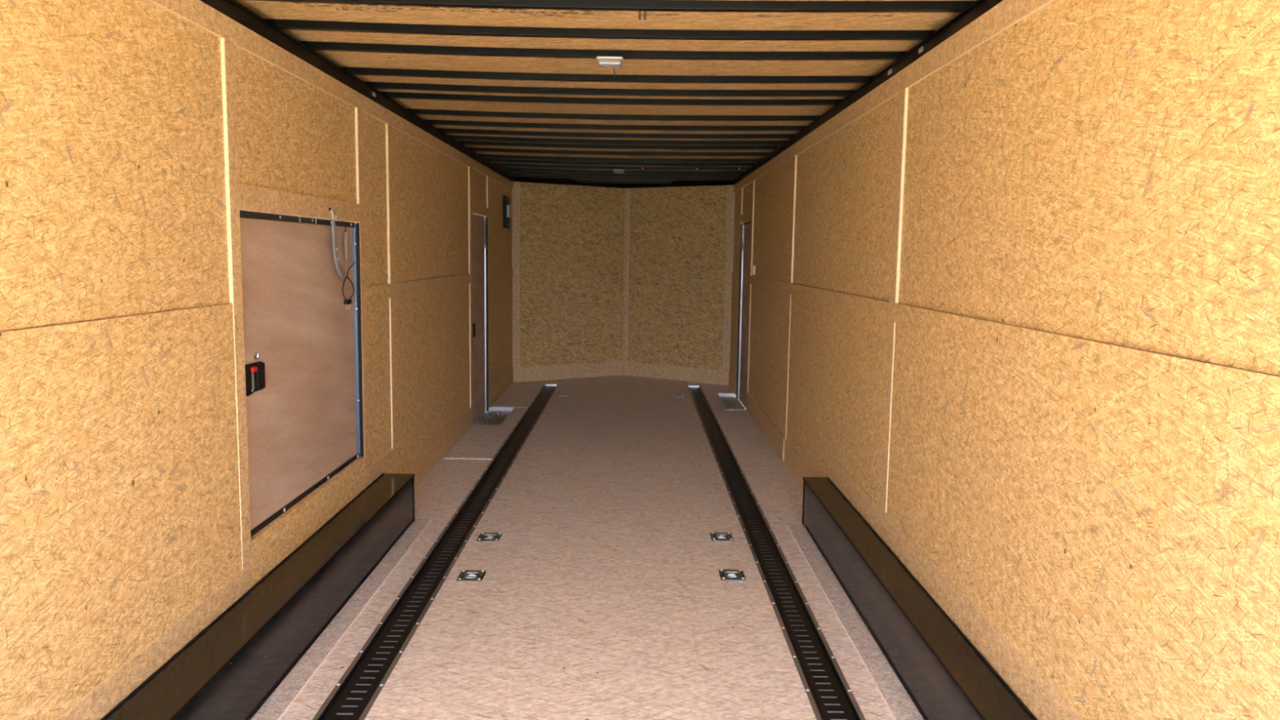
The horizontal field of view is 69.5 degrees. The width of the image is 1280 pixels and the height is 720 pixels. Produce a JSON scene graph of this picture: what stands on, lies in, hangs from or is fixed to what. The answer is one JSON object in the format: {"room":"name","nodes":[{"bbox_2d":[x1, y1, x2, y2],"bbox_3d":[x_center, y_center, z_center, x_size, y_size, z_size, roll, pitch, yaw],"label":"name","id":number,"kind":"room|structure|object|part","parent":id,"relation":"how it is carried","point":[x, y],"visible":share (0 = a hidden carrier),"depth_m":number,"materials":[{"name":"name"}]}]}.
{"room":"cargo space","nodes":[
{"label":"cargo space","id":0,"kind":"room"},
{"bbox_2d":[0,0,512,719],"bbox_3d":[-1.427,-0.211,4.729,0.079,2.240,11.260,1,7,0],"label":"wall","id":1,"kind":"structure","parent":0,"point":[120,496],"depth_m":2.57,"materials":[{"name":"beige wood"}]},
{"bbox_2d":[220,37,252,593],"bbox_3d":[-1.385,-0.039,3.179,0.016,2.055,0.074,1,7,0],"label":"trim","id":2,"kind":"structure","parent":1,"relation":"attached to","point":[227,47],"depth_m":3.14,"materials":[{"name":"brown wood"}]},
{"bbox_2d":[55,368,513,719],"bbox_3d":[-1.406,0.725,4.838,0.012,0.355,11.260,1,7,0],"label":"baseboard","id":3,"kind":"structure","parent":1,"relation":"attached to","point":[114,689],"depth_m":2.85,"materials":[{"name":"beige wood"}]},
{"bbox_2d":[238,182,359,222],"bbox_3d":[-1.381,-0.641,3.845,0.016,0.088,1.392,1,7,0],"label":"trim","id":4,"kind":"structure","parent":1,"relation":"attached to","point":[251,197],"depth_m":3.66,"materials":[{"name":"brown wood"}]},
{"bbox_2d":[240,209,364,537],"bbox_3d":[-1.405,-0.014,3.918,0.040,1.171,1.388,1,7,0],"label":"door","id":5,"kind":"structure","parent":1,"relation":"in","point":[303,345],"depth_m":3.81,"materials":[{"name":"brown wood"}]},
{"bbox_3d":[-1.397,0.076,3.332,0.007,0.066,0.016,1,7,0],"label":"lever","id":6,"kind":"part","parent":5,"relation":"part of","materials":[{"name":"silver metal"}]},
{"bbox_2d":[341,220,350,276],"bbox_3d":[-1.384,-0.529,4.357,0.022,0.271,0.103,2,7,8],"label":"coil spring","id":7,"kind":"object","parent":5,"relation":"hanging from","point":[346,248],"visible":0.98,"depth_m":4.35,"materials":[{"name":"silver"}]},
{"bbox_3d":[-1.415,-0.087,4.593,0.024,1.161,0.027,1,7,0],"label":"frame","id":8,"kind":"part","parent":5,"relation":"part of","materials":[{"name":"silver metal"}]},
{"bbox_2d":[148,0,513,189],"bbox_3d":[-1.378,-1.277,4.606,0.016,0.076,11.260,1,7,0],"label":"trim","id":9,"kind":"structure","parent":1,"relation":"attached to","point":[197,12],"depth_m":3.68,"materials":[{"name":"brown wood"}]},
{"bbox_2d":[328,207,345,279],"bbox_3d":[-1.378,-0.526,4.199,0.018,0.325,0.209,0,7,-4],"label":"strap","id":10,"kind":"object","parent":1,"relation":"hanging from","point":[339,268],"visible":1,"depth_m":4.17,"materials":[{"name":"grey fabric"}]},
{"bbox_2d":[342,261,356,310],"bbox_3d":[-1.379,-0.353,4.385,0.020,0.226,0.214,1,7,0],"label":"cable loop","id":11,"kind":"object","parent":10,"relation":"hanging from","point":[347,301],"visible":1,"depth_m":4.35,"materials":[{"name":"brown"}]},
{"bbox_2d":[200,0,513,182],"bbox_3d":[-1.402,-1.363,4.606,0.092,0.094,11.280,1,7,0],"label":"rail","id":12,"kind":"object","parent":1,"relation":"attached to","point":[235,11],"visible":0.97,"depth_m":4.02,"materials":[{"name":"black metal"}]},
{"bbox_2d":[355,107,368,488],"bbox_3d":[-1.393,-0.207,4.634,0.016,2.055,0.080,1,7,0],"label":"trim","id":13,"kind":"structure","parent":1,"relation":"attached to","point":[358,113],"depth_m":4.61,"materials":[{"name":"brown wood"}]},
{"bbox_2d":[365,284,391,302],"bbox_3d":[-1.393,-0.356,4.896,0.016,0.080,0.475,1,7,0],"label":"trim","id":14,"kind":"structure","parent":1,"relation":"attached to","point":[379,292],"depth_m":4.87,"materials":[{"name":"brown wood"}]},
{"bbox_2d":[385,123,397,473],"bbox_3d":[-1.396,-0.304,5.184,0.016,1.990,0.085,1,7,0],"label":"trim","id":15,"kind":"structure","parent":1,"relation":"attached to","point":[388,127],"depth_m":5.16,"materials":[{"name":"brown wood"}]},
{"bbox_2d":[394,273,470,297],"bbox_3d":[-1.402,-0.532,6.419,0.016,0.080,2.420,1,7,0],"label":"trim","id":16,"kind":"structure","parent":1,"relation":"attached to","point":[405,288],"depth_m":6.09,"materials":[{"name":"brown wood"}]},
{"bbox_2d":[467,166,473,421],"bbox_3d":[-1.411,-0.536,7.685,0.016,2.105,0.097,1,7,0],"label":"trim","id":17,"kind":"structure","parent":1,"relation":"attached to","point":[469,169],"depth_m":7.66,"materials":[{"name":"brown wood"}]},
{"bbox_2d":[471,203,488,216],"bbox_3d":[-1.402,-1.312,8.070,0.016,0.078,0.845,1,7,0],"label":"trim","id":18,"kind":"structure","parent":1,"relation":"attached to","point":[477,209],"depth_m":8.02,"materials":[{"name":"brown wood"}]},
{"bbox_2d":[471,213,488,424],"bbox_3d":[-1.431,-0.369,8.179,0.040,1.816,0.841,1,7,0],"label":"door","id":19,"kind":"structure","parent":1,"relation":"in","point":[479,253],"depth_m":8.30,"materials":[{"name":"brown wood"}]},
{"bbox_3d":[-1.442,-0.411,8.582,0.019,1.806,0.027,1,7,0],"label":"frame","id":20,"kind":"part","parent":19,"relation":"part of","materials":[{"name":"silver metal"}]},
{"bbox_2d":[483,213,487,249],"bbox_3d":[-1.399,-1.157,8.339,0.018,0.325,0.209,0,7,-4],"label":"strap","id":21,"kind":"object","parent":1,"relation":"hanging from","point":[485,243],"visible":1,"depth_m":8.30,"materials":[{"name":"grey"}]},
{"bbox_2d":[486,176,489,407],"bbox_3d":[-1.416,-0.618,8.616,0.016,2.155,0.085,1,7,0],"label":"trim","id":22,"kind":"structure","parent":1,"relation":"attached to","point":[487,177],"depth_m":8.59,"materials":[{"name":"brown"}]},
{"bbox_2d":[489,268,513,279],"bbox_3d":[-1.419,-0.886,9.473,0.016,0.080,1.680,1,7,0],"label":"trim","id":23,"kind":"structure","parent":1,"relation":"attached to","point":[494,274],"depth_m":9.38,"materials":[{"name":"brown wood"}]},
{"bbox_2d":[503,195,511,228],"bbox_3d":[-1.383,-1.545,9.659,0.050,0.333,0.300,1,7,0],"label":"air vent","id":24,"kind":"object","parent":1,"relation":"in","point":[507,207],"visible":1,"depth_m":9.58,"materials":[{"name":"black plastic"}]},
{"bbox_2d":[250,374,924,719],"bbox_3d":[-0.186,0.881,5.298,2.600,0.037,12.125,1,7,0],"label":"floor","id":25,"kind":"structure","parent":0,"point":[602,594],"depth_m":4.10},
{"bbox_2d":[100,472,414,719],"bbox_3d":[-1.300,1.017,2.687,0.176,0.272,4.718,1,7,0],"label":"wheel well","id":26,"kind":"object","parent":25,"relation":"on","point":[233,666],"visible":1,"depth_m":3.18,"materials":[{"name":"black paint"}]},
{"bbox_3d":[-1.315,0.751,5.028,0.172,0.260,0.003,1,7,0],"label":"panel","id":27,"kind":"part","parent":26,"relation":"part of","materials":[{"name":"black paint"}]},
{"bbox_2d":[251,518,431,719],"bbox_3d":[-1.172,1.147,2.716,0.082,0.013,4.745,1,7,0],"label":"floor strip","id":28,"kind":"object","parent":25,"relation":"on","point":[275,707],"visible":1,"depth_m":3.54,"materials":[{"name":"beige"}]},
{"bbox_2d":[311,383,559,719],"bbox_3d":[-0.961,0.918,4.845,0.166,0.029,11.125,1,7,0],"label":"track","id":29,"kind":"object","parent":25,"relation":"on","point":[357,691],"visible":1,"depth_m":3.98,"materials":[{"name":"black metal"}]},
{"bbox_2d":[456,569,485,582],"bbox_3d":[-0.769,0.989,4.208,0.116,0.027,0.136,1,7,0],"label":"anchor","id":30,"kind":"object","parent":25,"relation":"on","point":[468,575],"visible":1,"depth_m":4.21,"materials":[{"name":"silver metal"}]},
{"bbox_2d":[476,532,502,542],"bbox_3d":[-0.779,0.923,4.782,0.116,0.027,0.136,1,7,0],"label":"anchor","id":31,"kind":"object","parent":25,"relation":"on","point":[483,536],"visible":0.99,"depth_m":4.78,"materials":[{"name":"silver metal"}]},
{"bbox_2d":[471,406,516,425],"bbox_3d":[-1.330,0.519,8.318,0.321,0.041,0.964,1,7,0],"label":"well","id":32,"kind":"object","parent":25,"relation":"in","point":[496,415],"visible":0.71,"depth_m":8.47,"materials":[{"name":"silver metal"}]},
{"bbox_3d":[-1.340,0.533,8.314,0.302,0.013,0.928,1,7,0],"label":"tread plate","id":33,"kind":"part","parent":32,"relation":"part of","materials":[{"name":"silver metal"}]},
{"bbox_2d":[558,393,569,395],"bbox_3d":[-0.789,0.367,9.578,0.116,0.027,0.136,1,7,0],"label":"anchor","id":34,"kind":"object","parent":25,"relation":"on","point":[559,394],"visible":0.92,"depth_m":9.59,"materials":[{"name":"silver metal"}]},
{"bbox_2d":[672,394,684,396],"bbox_3d":[0.401,0.378,9.643,0.116,0.027,0.136,1,7,0],"label":"anchor","id":35,"kind":"object","parent":25,"relation":"on","point":[673,395],"visible":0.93,"depth_m":9.65,"materials":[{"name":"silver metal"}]},
{"bbox_2d":[710,532,733,541],"bbox_3d":[0.429,0.934,4.847,0.116,0.027,0.136,1,7,0],"label":"anchor","id":36,"kind":"object","parent":25,"relation":"on","point":[715,536],"visible":0.98,"depth_m":4.85,"materials":[{"name":"silver metal"}]},
{"bbox_2d":[715,392,746,409],"bbox_3d":[0.946,0.434,9.357,0.275,0.041,1.044,1,7,0],"label":"well","id":37,"kind":"object","parent":25,"relation":"in","point":[730,401],"visible":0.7,"depth_m":9.51,"materials":[{"name":"silver metal"}]},
{"bbox_3d":[0.955,0.448,9.354,0.256,0.013,1.008,1,7,0],"label":"tread plate","id":38,"kind":"part","parent":37,"relation":"part of","materials":[{"name":"silver metal"}]},
{"bbox_2d":[718,568,746,581],"bbox_3d":[0.426,1.000,4.271,0.116,0.027,0.136,1,7,0],"label":"anchor","id":39,"kind":"object","parent":25,"relation":"on","point":[725,575],"visible":1,"depth_m":4.27,"materials":[{"name":"silver metal"}]},
{"bbox_2d":[686,385,866,719],"bbox_3d":[0.633,0.937,4.886,0.162,0.029,11.185,1,7,0],"label":"track","id":40,"kind":"object","parent":25,"relation":"on","point":[830,696],"visible":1,"depth_m":4.06,"materials":[{"name":"black metal"}]},
{"bbox_2d":[787,524,923,719],"bbox_3d":[0.862,1.179,2.710,0.086,0.013,4.704,1,7,0],"label":"floor strip","id":41,"kind":"object","parent":25,"relation":"on","point":[895,696],"visible":1,"depth_m":3.59,"materials":[{"name":"beige"}]},
{"bbox_2d":[801,476,1037,719],"bbox_3d":[0.978,1.047,2.728,0.142,0.272,4.768,1,7,0],"label":"wheel well","id":42,"kind":"object","parent":25,"relation":"on","point":[944,674],"visible":1,"depth_m":3.25,"materials":[{"name":"black paint"}]},
{"bbox_3d":[0.967,0.779,5.094,0.138,0.260,0.003,1,7,0],"label":"panel","id":43,"kind":"part","parent":42,"relation":"part of","materials":[{"name":"black paint"}]},
{"bbox_2d":[235,0,977,181],"bbox_3d":[-0.150,-1.436,5.025,2.600,0.035,12.115,1,7,0],"label":"ceiling","id":44,"kind":"structure","parent":0,"point":[468,16],"depth_m":4.01,"materials":[{"name":"beige wood"}]},
{"bbox_2d":[263,18,936,40],"bbox_3d":[-0.142,-1.229,3.457,2.508,0.043,0.038,1,7,0],"label":"joist","id":45,"kind":"object","parent":44,"relation":"attached to","point":[294,24],"visible":0.93,"depth_m":3.44,"materials":[{"name":"black metal"}]},
{"bbox_2d":[298,40,907,60],"bbox_3d":[-0.144,-1.270,3.815,2.508,0.043,0.038,1,7,0],"label":"joist","id":46,"kind":"object","parent":44,"relation":"attached to","point":[314,46],"visible":0.91,"depth_m":3.80,"materials":[{"name":"black metal"}]},
{"bbox_2d":[596,56,622,77],"bbox_3d":[-0.125,-1.208,3.816,0.108,0.078,0.062,1,7,0],"label":"dome light","id":47,"kind":"object","parent":46,"relation":"attached to","point":[613,62],"visible":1,"depth_m":3.79,"materials":[{"name":"white plastic"}]},
{"bbox_3d":[-0.124,-1.242,3.812,0.108,0.008,0.062,1,7,0],"label":"plate","id":48,"kind":"part","parent":47,"relation":"part of","materials":[{"name":"white plastic"}]},
{"bbox_2d":[340,66,874,83],"bbox_3d":[-0.147,-1.331,4.341,2.508,0.043,0.038,1,7,0],"label":"joist","id":49,"kind":"object","parent":44,"relation":"attached to","point":[352,70],"visible":0.94,"depth_m":4.33,"materials":[{"name":"black metal"}]},
{"bbox_2d":[363,81,855,97],"bbox_3d":[-0.149,-1.374,4.712,2.508,0.043,0.038,1,7,0],"label":"joist","id":50,"kind":"object","parent":44,"relation":"attached to","point":[391,86],"visible":0.92,"depth_m":4.70,"materials":[{"name":"black metal"}]},
{"bbox_2d":[378,91,842,106],"bbox_3d":[-0.150,-1.408,5.000,2.508,0.043,0.038,1,7,0],"label":"joist","id":51,"kind":"object","parent":44,"relation":"attached to","point":[389,95],"visible":0.91,"depth_m":4.98,"materials":[{"name":"black metal"}]},
{"bbox_2d":[249,0,976,13],"bbox_3d":[-0.140,-1.182,3.053,2.508,0.043,0.038,1,7,0],"label":"joist","id":52,"kind":"object","parent":44,"relation":"attached to","point":[694,6],"visible":0.94,"depth_m":3.04,"materials":[{"name":"black metal"}]},
{"bbox_2d":[405,108,821,120],"bbox_3d":[-0.154,-1.475,5.585,2.508,0.043,0.038,1,7,0],"label":"joist","id":53,"kind":"object","parent":44,"relation":"attached to","point":[415,111],"visible":0.91,"depth_m":5.57,"materials":[{"name":"black metal"}]},
{"bbox_2d":[423,119,806,130],"bbox_3d":[-0.156,-1.528,6.036,2.508,0.043,0.038,1,7,0],"label":"joist","id":54,"kind":"object","parent":44,"relation":"attached to","point":[447,122],"visible":0.94,"depth_m":6.02,"materials":[{"name":"black metal"}]},
{"bbox_2d":[437,128,795,138],"bbox_3d":[-0.159,-1.576,6.453,2.508,0.043,0.038,1,7,0],"label":"joist","id":55,"kind":"object","parent":44,"relation":"attached to","point":[443,130],"visible":0.93,"depth_m":6.44,"materials":[{"name":"black metal"}]},
{"bbox_2d":[448,134,786,145],"bbox_3d":[-0.161,-1.620,6.830,2.508,0.043,0.038,1,7,0],"label":"joist","id":56,"kind":"object","parent":44,"relation":"attached to","point":[455,137],"visible":0.94,"depth_m":6.81,"materials":[{"name":"black metal"}]},
{"bbox_2d":[456,140,780,150],"bbox_3d":[-0.162,-1.656,7.144,2.508,0.043,0.038,1,7,0],"label":"joist","id":57,"kind":"object","parent":44,"relation":"attached to","point":[463,142],"visible":0.91,"depth_m":7.13,"materials":[{"name":"black metal"}]},
{"bbox_2d":[466,146,771,155],"bbox_3d":[-0.165,-1.710,7.610,2.508,0.043,0.038,1,7,0],"label":"joist","id":58,"kind":"object","parent":44,"relation":"attached to","point":[477,149],"visible":0.93,"depth_m":7.59,"materials":[{"name":"black metal"}]},
{"bbox_2d":[478,154,762,162],"bbox_3d":[-0.168,-1.771,8.142,2.508,0.043,0.038,1,7,0],"label":"joist","id":59,"kind":"object","parent":44,"relation":"attached to","point":[486,156],"visible":0.91,"depth_m":8.12,"materials":[{"name":"black metal"}]},
{"bbox_2d":[484,158,756,166],"bbox_3d":[-0.170,-1.813,8.498,2.508,0.043,0.038,1,7,0],"label":"joist","id":60,"kind":"object","parent":44,"relation":"attached to","point":[495,160],"visible":0.93,"depth_m":8.48,"materials":[{"name":"black metal"}]},
{"bbox_2d":[492,162,750,170],"bbox_3d":[-0.172,-1.861,8.917,2.508,0.043,0.044,1,7,0],"label":"joist","id":61,"kind":"object","parent":44,"relation":"attached to","point":[662,168],"visible":0.96,"depth_m":8.90,"materials":[{"name":"black metal"}]},
{"bbox_2d":[613,168,624,173],"bbox_3d":[-0.203,-1.821,8.922,0.108,0.035,0.062,1,7,0],"label":"dome light","id":62,"kind":"object","parent":61,"relation":"attached to","point":[615,171],"visible":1,"depth_m":8.89,"materials":[{"name":"white plastic"}]},
{"bbox_2d":[499,167,745,174],"bbox_3d":[-0.175,-1.913,9.368,2.508,0.043,0.038,1,7,0],"label":"joist","id":63,"kind":"object","parent":44,"relation":"attached to","point":[502,168],"visible":0.87,"depth_m":9.35,"materials":[{"name":"black metal"}]},
{"bbox_2d":[504,170,740,177],"bbox_3d":[-0.177,-1.959,9.761,2.508,0.043,0.038,1,7,0],"label":"joist","id":64,"kind":"object","parent":44,"relation":"attached to","point":[507,171],"visible":0.92,"depth_m":9.74,"materials":[{"name":"black metal"}]},
{"bbox_2d":[509,173,736,180],"bbox_3d":[-0.179,-2.008,10.188,2.508,0.043,0.038,1,7,0],"label":"joist","id":65,"kind":"object","parent":44,"relation":"attached to","point":[513,175],"visible":0.92,"depth_m":10.17,"materials":[{"name":"black metal"}]},
{"bbox_2d":[520,182,727,384],"bbox_3d":[-0.200,-0.889,10.745,2.516,2.240,0.865,1,7,0],"label":"wall","id":66,"kind":"structure","parent":0,"point":[572,237],"depth_m":10.71,"materials":[{"name":"beige wood"}]},
{"bbox_2d":[511,181,519,382],"bbox_3d":[-1.392,-0.860,10.341,0.098,2.240,0.012,-4,8,-34],"label":"trim","id":67,"kind":"structure","parent":66,"relation":"attached to","point":[516,191],"depth_m":10.33,"materials":[{"name":"brown wood"}]},
{"bbox_2d":[512,177,624,188],"bbox_3d":[-0.797,-2.053,10.614,1.535,0.085,0.050,-4,8,-34],"label":"rail","id":68,"kind":"object","parent":66,"relation":"attached to","point":[544,180],"visible":0.43,"depth_m":10.54,"materials":[{"name":"black metal"}]},
{"bbox_2d":[520,361,622,382],"bbox_3d":[-0.790,0.132,10.871,1.374,0.165,0.012,-4,8,-34],"label":"trim","id":69,"kind":"structure","parent":66,"relation":"attached to","point":[611,368],"depth_m":10.84,"materials":[{"name":"brown wood"}]},
{"bbox_2d":[622,187,630,375],"bbox_3d":[-0.167,-0.930,11.104,0.058,2.240,0.020,5,8,33],"label":"trim","id":70,"kind":"structure","parent":66,"relation":"attached to","point":[626,247],"depth_m":11.09,"materials":[{"name":"brown wood"}]},
{"bbox_2d":[622,361,722,384],"bbox_3d":[0.359,0.149,10.880,1.374,0.165,0.012,5,8,33],"label":"trim","id":71,"kind":"structure","parent":66,"relation":"attached to","point":[635,369],"depth_m":10.84,"materials":[{"name":"brown wood"}]},
{"bbox_2d":[624,180,734,188],"bbox_3d":[0.433,-2.035,10.623,1.535,0.085,0.050,5,8,33],"label":"rail","id":72,"kind":"object","parent":66,"relation":"attached to","point":[676,183],"visible":0.43,"depth_m":10.54,"materials":[{"name":"black metal"}]},
{"bbox_2d":[722,185,734,385],"bbox_3d":[0.997,-0.826,10.358,0.098,2.240,0.012,5,8,33],"label":"trim","id":73,"kind":"structure","parent":66,"relation":"attached to","point":[731,194],"depth_m":10.35,"materials":[{"name":"brown wood"}]},
{"bbox_2d":[729,0,1279,719],"bbox_3d":[1.096,-0.175,4.747,0.076,2.240,11.260,1,7,0],"label":"wall","id":74,"kind":"structure","parent":0,"point":[1106,171],"depth_m":2.28,"materials":[{"name":"beige wood"}]},
{"bbox_2d":[731,271,738,280],"bbox_3d":[1.034,-0.908,9.988,0.016,0.080,0.680,1,7,0],"label":"trim","id":75,"kind":"structure","parent":74,"relation":"attached to","point":[735,276],"depth_m":9.97,"materials":[{"name":"brown wood"}]},
{"bbox_2d":[735,187,742,395],"bbox_3d":[1.034,-0.698,9.630,0.016,2.155,0.080,1,7,0],"label":"trim","id":76,"kind":"structure","parent":74,"relation":"attached to","point":[741,188],"depth_m":9.61,"materials":[{"name":"brown wood"}]},
{"bbox_2d":[740,218,743,251],"bbox_3d":[1.033,-1.268,9.358,0.018,0.325,0.209,1,7,-2],"label":"strap","id":77,"kind":"object","parent":74,"relation":"hanging from","point":[741,219],"visible":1,"depth_m":9.37,"materials":[{"name":"grey"}]},
{"bbox_2d":[736,221,751,409],"bbox_3d":[1.047,-0.452,9.185,0.040,1.826,0.856,1,7,0],"label":"door","id":78,"kind":"structure","parent":74,"relation":"in","point":[744,256],"depth_m":9.39,"materials":[{"name":"brown wood"}]},
{"bbox_3d":[1.054,-0.495,9.596,0.019,1.816,0.027,1,7,0],"label":"frame","id":79,"kind":"part","parent":78,"relation":"part of","materials":[{"name":"silver metal"}]},
{"bbox_2d":[740,210,751,222],"bbox_3d":[1.048,-1.404,9.075,0.016,0.085,0.860,1,7,0],"label":"trim","id":80,"kind":"structure","parent":74,"relation":"attached to","point":[745,217],"depth_m":9.02,"materials":[{"name":"brown wood"}]},
{"bbox_2d":[746,181,755,399],"bbox_3d":[1.040,-0.639,8.688,0.016,2.055,0.085,1,7,0],"label":"trim","id":81,"kind":"structure","parent":74,"relation":"attached to","point":[753,182],"depth_m":8.66,"materials":[{"name":"brown wood"}]},
{"bbox_2d":[751,265,755,274],"bbox_3d":[1.037,-0.821,8.420,0.026,0.078,0.045,1,7,0],"label":"light switch","id":82,"kind":"object","parent":74,"relation":"attached to","point":[753,266],"visible":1,"depth_m":8.40,"materials":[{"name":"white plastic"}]},
{"bbox_2d":[750,275,788,293],"bbox_3d":[1.048,-0.627,7.566,0.016,0.080,2.145,1,7,0],"label":"trim","id":83,"kind":"structure","parent":74,"relation":"attached to","point":[775,285],"depth_m":7.34,"materials":[{"name":"brown wood"}]},
{"bbox_2d":[783,155,796,439],"bbox_3d":[1.053,-0.417,6.466,0.016,1.985,0.090,1,7,0],"label":"trim","id":84,"kind":"structure","parent":74,"relation":"attached to","point":[794,157],"depth_m":6.43,"materials":[{"name":"brown wood"}]},
{"bbox_2d":[790,283,888,320],"bbox_3d":[1.061,-0.351,5.175,0.016,0.080,2.490,1,7,0],"label":"trim","id":85,"kind":"structure","parent":74,"relation":"attached to","point":[876,308],"depth_m":4.75,"materials":[{"name":"brown wood"}]},
{"bbox_2d":[733,0,1003,184],"bbox_3d":[1.105,-1.331,4.624,0.092,0.085,11.280,1,7,0],"label":"rail","id":86,"kind":"object","parent":74,"relation":"attached to","point":[979,7],"visible":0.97,"depth_m":3.87,"materials":[{"name":"black metal"}]},
{"bbox_2d":[879,88,908,512],"bbox_3d":[1.069,-0.229,3.888,0.016,1.765,0.095,1,7,0],"label":"trim","id":87,"kind":"structure","parent":74,"relation":"attached to","point":[903,95],"depth_m":3.86,"materials":[{"name":"brown wood"}]},
{"bbox_2d":[733,0,1054,192],"bbox_3d":[1.078,-1.246,4.623,0.016,0.085,11.260,1,7,0],"label":"trim","id":88,"kind":"structure","parent":74,"relation":"attached to","point":[1006,13],"depth_m":3.51,"materials":[{"name":"brown wood"}]},
{"bbox_2d":[728,371,1086,719],"bbox_3d":[1.045,0.744,4.854,0.012,0.390,11.260,1,7,0],"label":"baseboard","id":89,"kind":"structure","parent":74,"relation":"attached to","point":[1039,695],"depth_m":3.17,"materials":[{"name":"beige wood"}]},
{"bbox_2d":[894,302,1279,425],"bbox_3d":[1.081,0.076,1.492,0.016,0.080,4.735,1,7,0],"label":"trim","id":90,"kind":"structure","parent":74,"relation":"attached to","point":[1253,394],"depth_m":2.03,"materials":[{"name":"brown wood"}]}
]}

